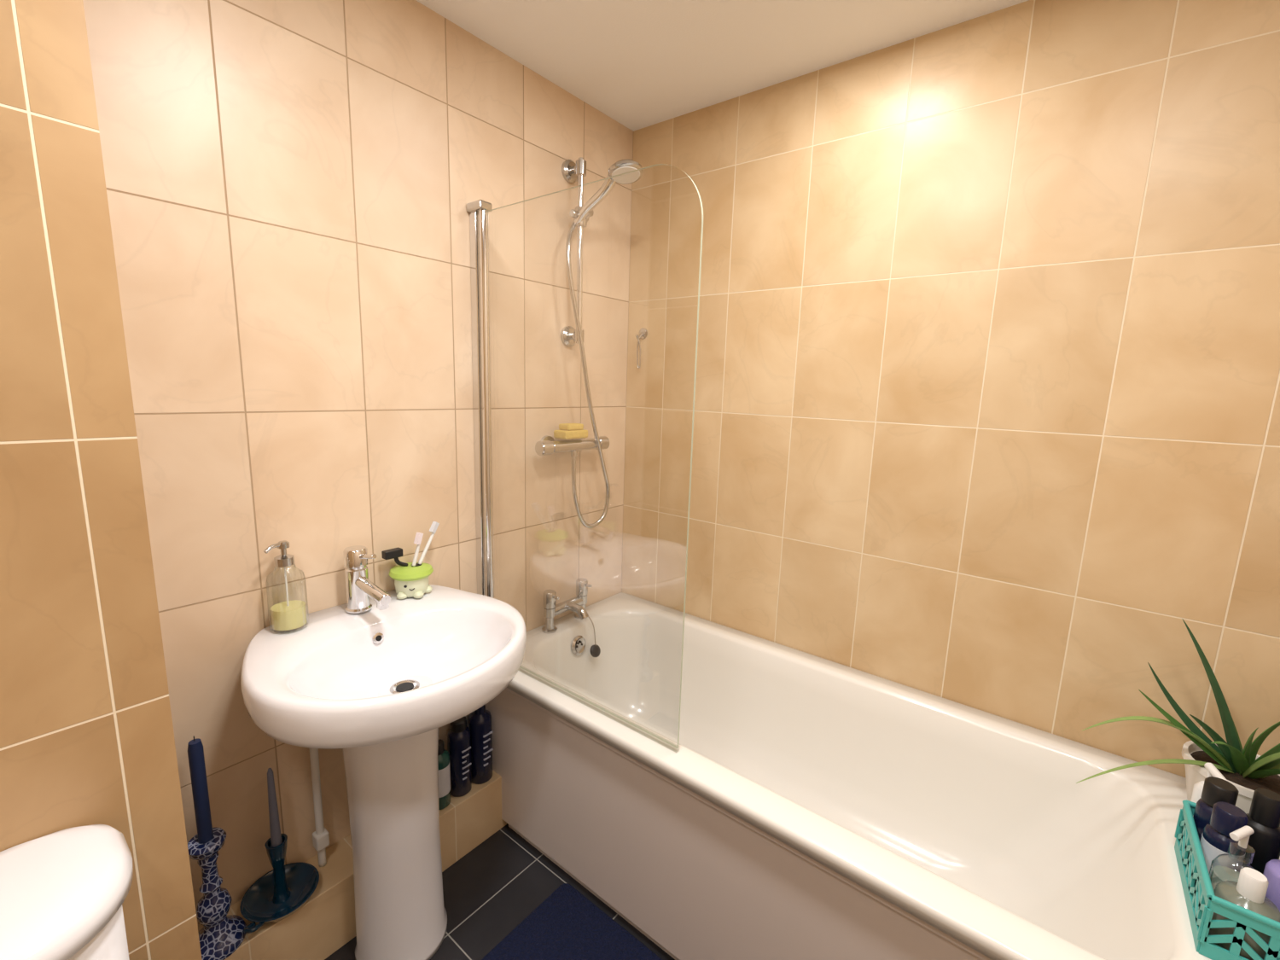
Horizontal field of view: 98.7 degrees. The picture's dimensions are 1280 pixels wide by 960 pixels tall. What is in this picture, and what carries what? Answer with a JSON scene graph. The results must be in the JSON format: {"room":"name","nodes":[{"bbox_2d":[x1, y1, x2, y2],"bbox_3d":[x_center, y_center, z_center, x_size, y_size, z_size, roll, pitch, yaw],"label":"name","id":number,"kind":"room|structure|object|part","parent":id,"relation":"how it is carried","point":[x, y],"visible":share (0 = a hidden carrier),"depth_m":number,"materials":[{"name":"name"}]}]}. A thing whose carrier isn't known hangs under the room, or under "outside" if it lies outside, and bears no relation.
{"room":"bathroom","nodes":[
{"label":"bathroom","id":0,"kind":"room"},
{"bbox_2d":[0,0,201,959],"bbox_3d":[-1.244,0.136,0.445,0.360,2.335,1.225,9,12,37],"label":"wall column","id":1,"kind":"structure","parent":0,"point":[87,734],"depth_m":0.74,"materials":[{"name":"tile"}]},
{"bbox_2d":[82,0,633,925],"bbox_3d":[-0.952,0.020,1.176,0.100,2.335,2.750,9,12,37],"label":"wall","id":2,"kind":"structure","parent":0,"point":[290,184],"depth_m":1.30,"materials":[{"name":"tile"}]},
{"bbox_2d":[197,770,506,959],"bbox_3d":[-0.733,1.065,1.490,0.130,0.185,0.819,9,12,37],"label":"ledge","id":3,"kind":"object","parent":2,"relation":"attached to","point":[326,922],"depth_m":1.38,"materials":[{"name":"tile"}]},
{"bbox_2d":[187,827,246,959],"bbox_3d":[-0.918,0.884,1.180,0.104,0.262,0.104,9,12,37],"label":"candlestick","id":4,"kind":"object","parent":3,"relation":"on","point":[221,934],"visible":0.9,"depth_m":1.17,"materials":[{"name":"blue ceramic"}]},
{"bbox_2d":[187,735,213,843],"bbox_3d":[-0.911,0.638,1.137,0.025,0.238,0.025,9,12,37],"label":"candle","id":5,"kind":"object","parent":4,"relation":"on","point":[195,751],"visible":1,"depth_m":1.13,"materials":[{"name":"blue wax"}]},
{"bbox_2d":[239,833,319,933],"bbox_3d":[-0.848,0.918,1.282,0.156,0.165,0.168,9,12,37],"label":"chamberstick","id":6,"kind":"object","parent":3,"relation":"on","point":[282,891],"visible":0.98,"depth_m":1.28,"materials":[{"name":"teal ceramic"}]},
{"bbox_2d":[267,768,282,847],"bbox_3d":[-0.839,0.751,1.258,0.022,0.200,0.022,9,12,37],"label":"candle","id":7,"kind":"object","parent":6,"relation":"on","point":[275,829],"visible":1,"depth_m":1.25,"materials":[{"name":"grey wax"}]},
{"bbox_2d":[437,738,450,809],"bbox_3d":[-0.586,0.855,1.603,0.061,0.198,0.061,9,12,37],"label":"shampoo bottle","id":8,"kind":"object","parent":3,"relation":"on","point":[444,757],"visible":0.5,"depth_m":1.59,"materials":[{"name":"teal plastic"}]},
{"bbox_2d":[447,715,471,797],"bbox_3d":[-0.544,0.827,1.655,0.067,0.237,0.066,9,12,37],"label":"shampoo bottle","id":9,"kind":"object","parent":3,"relation":"on","point":[458,737],"visible":0.8,"depth_m":1.63,"materials":[{"name":"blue plastic"}]},
{"bbox_2d":[467,704,493,784],"bbox_3d":[-0.498,0.810,1.711,0.073,0.255,0.072,9,12,37],"label":"shampoo bottle","id":10,"kind":"object","parent":3,"relation":"on","point":[479,721],"visible":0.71,"depth_m":1.69,"materials":[{"name":"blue plastic"}]},
{"bbox_2d":[535,157,643,528],"bbox_3d":[-0.146,-0.415,1.798,0.296,1.237,0.323,9,12,37],"label":"shower mixer","id":11,"kind":"object","parent":2,"relation":"attached to","point":[572,172],"visible":0.98,"depth_m":1.80,"materials":[{"name":"silver metal"}]},
{"bbox_3d":[-0.312,-0.104,1.798,0.049,0.049,0.047,9,12,37],"label":"valve knob","id":12,"kind":"part","parent":11,"relation":"part of","materials":[{"name":"silver metal"}]},
{"bbox_2d":[553,423,587,439],"bbox_3d":[-0.235,-0.168,1.884,0.065,0.050,0.110,9,12,37],"label":"sponge","id":13,"kind":"object","parent":11,"relation":"on","point":[566,431],"visible":1,"depth_m":1.85,"materials":[{"name":"yellow"}]},
{"bbox_3d":[-0.219,-0.489,1.869,0.057,0.024,0.024,9,12,37],"label":"arm","id":14,"kind":"part","parent":11,"relation":"part of","materials":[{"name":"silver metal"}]},
{"bbox_3d":[-0.203,-1.006,1.781,0.057,0.024,0.024,9,12,37],"label":"arm","id":15,"kind":"part","parent":11,"relation":"part of","materials":[{"name":"silver metal"}]},
{"bbox_2d":[570,450,577,457],"bbox_3d":[-0.228,-0.100,1.908,0.022,0.040,0.022,9,12,37],"label":"outlet","id":16,"kind":"object","parent":11,"relation":"attached to","point":[573,453],"depth_m":1.90,"materials":[{"name":"silver metal"}]},
{"bbox_3d":[-0.198,-0.861,1.792,0.024,0.024,0.070,9,12,37],"label":"slider knob","id":17,"kind":"part","parent":11,"relation":"part of","materials":[{"name":"silver metal"}]},
{"bbox_3d":[-0.198,-0.748,1.815,0.019,0.580,0.019,9,12,37],"label":"rail","id":18,"kind":"part","parent":11,"relation":"part of","materials":[{"name":"silver metal"}]},
{"bbox_3d":[-0.139,-0.892,1.736,0.177,0.152,0.034,8,11,31],"label":"handset handle","id":19,"kind":"part","parent":11,"relation":"part of","materials":[{"name":"silver metal"}]},
{"bbox_3d":[-0.143,-0.135,2.010,0.049,0.049,0.047,9,12,37],"label":"valve knob","id":20,"kind":"part","parent":11,"relation":"part of","materials":[{"name":"silver metal"}]},
{"bbox_2d":[324,823,674,959],"bbox_3d":[-0.189,1.341,0.760,2.140,0.080,2.950,9,12,37],"label":"floor","id":21,"kind":"structure","parent":0,"point":[493,887],"depth_m":1.54,"materials":[{"name":"tile"}]},
{"bbox_2d":[0,824,133,959],"bbox_3d":[-0.673,0.927,0.523,0.638,0.785,0.423,9,12,37],"label":"toilet","id":22,"kind":"object","parent":21,"relation":"on","point":[63,893],"visible":1,"depth_m":0.69,"materials":[{"name":"white ceramic"}]},
{"bbox_2d":[240,584,526,959],"bbox_3d":[-0.558,0.764,1.325,0.522,0.843,0.595,9,12,37],"label":"pedestal sink","id":23,"kind":"object","parent":21,"relation":"on","point":[377,686],"visible":1,"depth_m":1.27,"materials":[{"name":"white ceramic"}]},
{"bbox_2d":[263,540,309,633],"bbox_3d":[-0.807,0.238,1.252,0.078,0.202,0.081,9,12,37],"label":"soap dispenser","id":24,"kind":"object","parent":23,"relation":"on","point":[288,616],"visible":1,"depth_m":1.24,"materials":[{"name":"clear glass"}]},
{"bbox_2d":[343,545,391,613],"bbox_3d":[-0.659,0.252,1.331,0.172,0.158,0.060,9,12,37],"label":"tap","id":25,"kind":"object","parent":23,"relation":"on","point":[359,588],"visible":1,"depth_m":1.34,"materials":[{"name":"silver metal"}]},
{"bbox_3d":[-0.548,0.428,1.268,0.522,0.161,0.595,9,12,37],"label":"basin bowl","id":26,"kind":"part","parent":23,"relation":"part of","materials":[{"name":"white ceramic"}]},
{"bbox_2d":[389,562,433,599],"bbox_3d":[-0.618,0.267,1.487,0.112,0.078,0.112,9,12,37],"label":"toothbrush holder","id":27,"kind":"object","parent":23,"relation":"on","point":[410,581],"visible":0.98,"depth_m":1.45,"materials":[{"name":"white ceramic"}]},
{"bbox_2d":[381,547,407,566],"bbox_3d":[-0.648,0.210,1.457,0.027,0.054,0.061,9,12,37],"label":"razor","id":28,"kind":"object","parent":27,"relation":"on","point":[395,553],"visible":1,"depth_m":1.45,"materials":[{"name":"black plastic"}]},
{"bbox_3d":[-0.638,0.214,1.465,0.037,0.044,0.011,-5,12,-34],"label":"handle","id":29,"kind":"part","parent":28,"relation":"part of","materials":[{"name":"black plastic"}]},
{"bbox_2d":[411,532,423,566],"bbox_3d":[-0.597,0.186,1.474,0.015,0.092,0.033,9,12,37],"label":"toothbrush","id":30,"kind":"object","parent":27,"relation":"in","point":[418,538],"depth_m":1.47,"materials":[{"name":"plastic"}]},
{"bbox_2d":[417,521,439,564],"bbox_3d":[-0.581,0.172,1.507,0.022,0.111,0.072,9,12,37],"label":"toothbrush","id":31,"kind":"object","parent":27,"relation":"in","point":[434,526],"depth_m":1.51,"materials":[{"name":"white plastic"}]},
{"bbox_2d":[481,883,662,959],"bbox_3d":[-0.188,1.238,1.077,0.670,0.013,0.765,9,12,37],"label":"bath mat","id":32,"kind":"object","parent":21,"relation":"on","point":[567,925],"visible":1,"depth_m":1.41,"materials":[{"name":"blue fabric"}]},
{"bbox_2d":[485,592,1279,959],"bbox_3d":[0.440,0.891,1.478,1.936,0.602,0.750,9,12,37],"label":"bathtub","id":33,"kind":"object","parent":21,"relation":"on","point":[805,806],"visible":0.93,"depth_m":1.41,"materials":[{"name":"white ceramic"}]},
{"bbox_2d":[541,577,591,633],"bbox_3d":[-0.235,0.453,1.955,0.131,0.144,0.212,9,12,37],"label":"tap","id":34,"kind":"object","parent":33,"relation":"on","point":[577,604],"visible":1,"depth_m":1.93,"materials":[{"name":"silver metal"}]},
{"bbox_3d":[-0.316,0.486,1.922,0.052,0.085,0.052,9,12,37],"label":"leg","id":35,"kind":"part","parent":34,"relation":"part of","materials":[{"name":"silver metal"}]},
{"bbox_3d":[-0.314,0.413,1.910,0.044,0.056,0.044,9,12,37],"label":"handle","id":36,"kind":"part","parent":34,"relation":"part of","materials":[{"name":"silver metal"}]},
{"bbox_3d":[-0.226,0.465,1.950,0.108,0.051,0.030,9,12,37],"label":"spout","id":37,"kind":"part","parent":34,"relation":"part of","materials":[{"name":"silver metal"}]},
{"bbox_3d":[-0.217,0.467,2.046,0.052,0.085,0.052,9,12,37],"label":"leg","id":38,"kind":"part","parent":34,"relation":"part of","materials":[{"name":"silver metal"}]},
{"bbox_3d":[-0.215,0.395,2.034,0.044,0.056,0.044,9,12,37],"label":"handle","id":39,"kind":"part","parent":34,"relation":"part of","materials":[{"name":"silver metal"}]},
{"bbox_3d":[-0.218,0.591,1.962,0.021,0.068,0.068,9,12,37],"label":"overflow plate","id":40,"kind":"part","parent":33,"relation":"part of","materials":[{"name":"silver metal"}]},
{"bbox_2d":[466,163,703,748],"bbox_3d":[-0.192,-0.064,1.425,0.768,1.341,0.042,9,12,37],"label":"screen","id":41,"kind":"object","parent":33,"relation":"on","point":[478,210],"visible":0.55,"depth_m":1.59,"materials":[{"name":"clear glass"}]},
{"bbox_3d":[-0.184,0.542,2.000,0.074,0.128,0.022,7,11,27],"label":"plug chain","id":42,"kind":"part","parent":33,"relation":"part of","materials":[{"name":"silver metal"}]},
{"bbox_3d":[0.231,0.951,1.218,1.933,0.500,0.020,9,12,37],"label":"panel","id":43,"kind":"part","parent":33,"relation":"part of","materials":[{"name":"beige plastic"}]},
{"bbox_2d":[1076,619,1279,813],"bbox_3d":[1.170,0.508,1.120,0.409,0.402,0.291,9,12,37],"label":"aloe","id":44,"kind":"object","parent":33,"relation":"on","point":[1248,770],"visible":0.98,"depth_m":1.14,"materials":[{"name":"green plant"}]},
{"bbox_2d":[1190,762,1227,802],"bbox_3d":[1.087,0.633,1.056,0.038,0.171,0.063,9,12,37],"label":"pump bottle","id":45,"kind":"object","parent":33,"relation":"on","point":[1213,770],"visible":0.31,"depth_m":1.06,"materials":[{"name":"white plastic"}]},
{"bbox_3d":[1.091,0.558,1.038,0.014,0.017,0.057,6,10,21],"label":"pump spout","id":46,"kind":"part","parent":45,"relation":"part of","materials":[{"name":"white plastic"}]},
{"bbox_2d":[1174,799,1279,959],"bbox_3d":[1.061,0.695,0.885,0.257,0.105,0.270,9,12,37],"label":"storage basket","id":47,"kind":"object","parent":33,"relation":"on","point":[1194,868],"visible":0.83,"depth_m":0.86,"materials":[{"name":"teal plastic"}]},
{"bbox_2d":[1186,776,1239,858],"bbox_3d":[1.050,0.633,1.008,0.050,0.172,0.050,9,12,37],"label":"toiletry bottle","id":48,"kind":"object","parent":47,"relation":"in","point":[1215,789],"visible":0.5,"depth_m":1.00,"materials":[{"name":"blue plastic"}]},
{"bbox_2d":[1194,801,1248,884],"bbox_3d":[1.017,0.646,0.961,0.053,0.160,0.053,9,12,37],"label":"toiletry bottle","id":49,"kind":"object","parent":47,"relation":"in","point":[1226,818],"visible":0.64,"depth_m":0.94,"materials":[{"name":"blue plastic"}]},
{"bbox_2d":[1204,825,1256,904],"bbox_3d":[0.985,0.650,0.908,0.056,0.169,0.059,9,12,37],"label":"pump bottle","id":50,"kind":"object","parent":47,"relation":"in","point":[1219,874],"visible":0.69,"depth_m":0.91,"materials":[{"name":"clear plastic"}]},
{"bbox_3d":[0.977,0.574,0.892,0.043,0.014,0.012,-2,10,-20],"label":"pump spout","id":51,"kind":"part","parent":50,"relation":"part of","materials":[{"name":"white plastic"}]},
{"bbox_3d":[0.988,0.588,0.899,0.010,0.025,0.010,9,12,37],"label":"pump stem","id":52,"kind":"part","parent":50,"relation":"part of","materials":[{"name":"white plastic"}]},
{"bbox_2d":[1208,866,1279,959],"bbox_3d":[0.947,0.674,0.859,0.070,0.135,0.070,9,12,37],"label":"toiletry bottle","id":53,"kind":"object","parent":47,"relation":"in","point":[1249,893],"visible":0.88,"depth_m":0.84,"materials":[{"name":"grey"}]},
{"bbox_2d":[1241,787,1279,873],"bbox_3d":[1.093,0.636,0.970,0.052,0.182,0.052,9,12,37],"label":"toiletry bottle","id":54,"kind":"object","parent":47,"relation":"in","point":[1264,815],"visible":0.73,"depth_m":0.95,"materials":[{"name":"black plastic"}]},
{"bbox_2d":[1262,859,1279,911],"bbox_3d":[1.044,0.665,0.882,0.062,0.150,0.062,9,12,37],"label":"toiletry bottle","id":55,"kind":"object","parent":47,"relation":"in","point":[1271,871],"visible":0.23,"depth_m":0.88,"materials":[{"name":"purple plastic"}]},
{"bbox_2d":[416,0,1028,131],"bbox_3d":[-0.115,-1.039,0.354,2.140,0.080,2.950,9,12,37],"label":"ceiling","id":56,"kind":"structure","parent":0,"point":[641,64],"depth_m":1.47,"materials":[{"name":"white paint"}]},
{"bbox_2d":[621,0,1279,777],"bbox_3d":[0.732,-0.011,1.663,2.140,2.335,0.100,9,12,37],"label":"wall","id":57,"kind":"structure","parent":0,"point":[986,399],"depth_m":1.42,"materials":[{"name":"tile"}]},
{"bbox_2d":[635,327,647,368],"bbox_3d":[-0.002,-0.500,2.084,0.040,0.152,0.044,9,12,37],"label":"wall hook","id":58,"kind":"object","parent":57,"relation":"attached to","point":[643,332],"visible":1,"depth_m":2.08,"materials":[{"name":"silver metal"}]},
{"bbox_3d":[-0.001,-0.543,2.076,0.010,0.031,0.041,9,12,37],"label":"hook arm","id":59,"kind":"part","parent":58,"relation":"part of","materials":[{"name":"silver metal"}]},
{"bbox_3d":[0.011,-0.557,2.089,0.040,0.040,0.008,9,12,37],"label":"hook plate","id":60,"kind":"part","parent":58,"relation":"part of","materials":[{"name":"silver metal"}]},
{"bbox_2d":[1181,740,1279,813],"bbox_3d":[1.250,0.652,1.147,0.184,0.113,0.184,9,12,37],"label":"pot","id":61,"kind":"object","parent":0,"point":[1195,759],"depth_m":1.13,"materials":[{"name":"white ceramic"}]}
]}

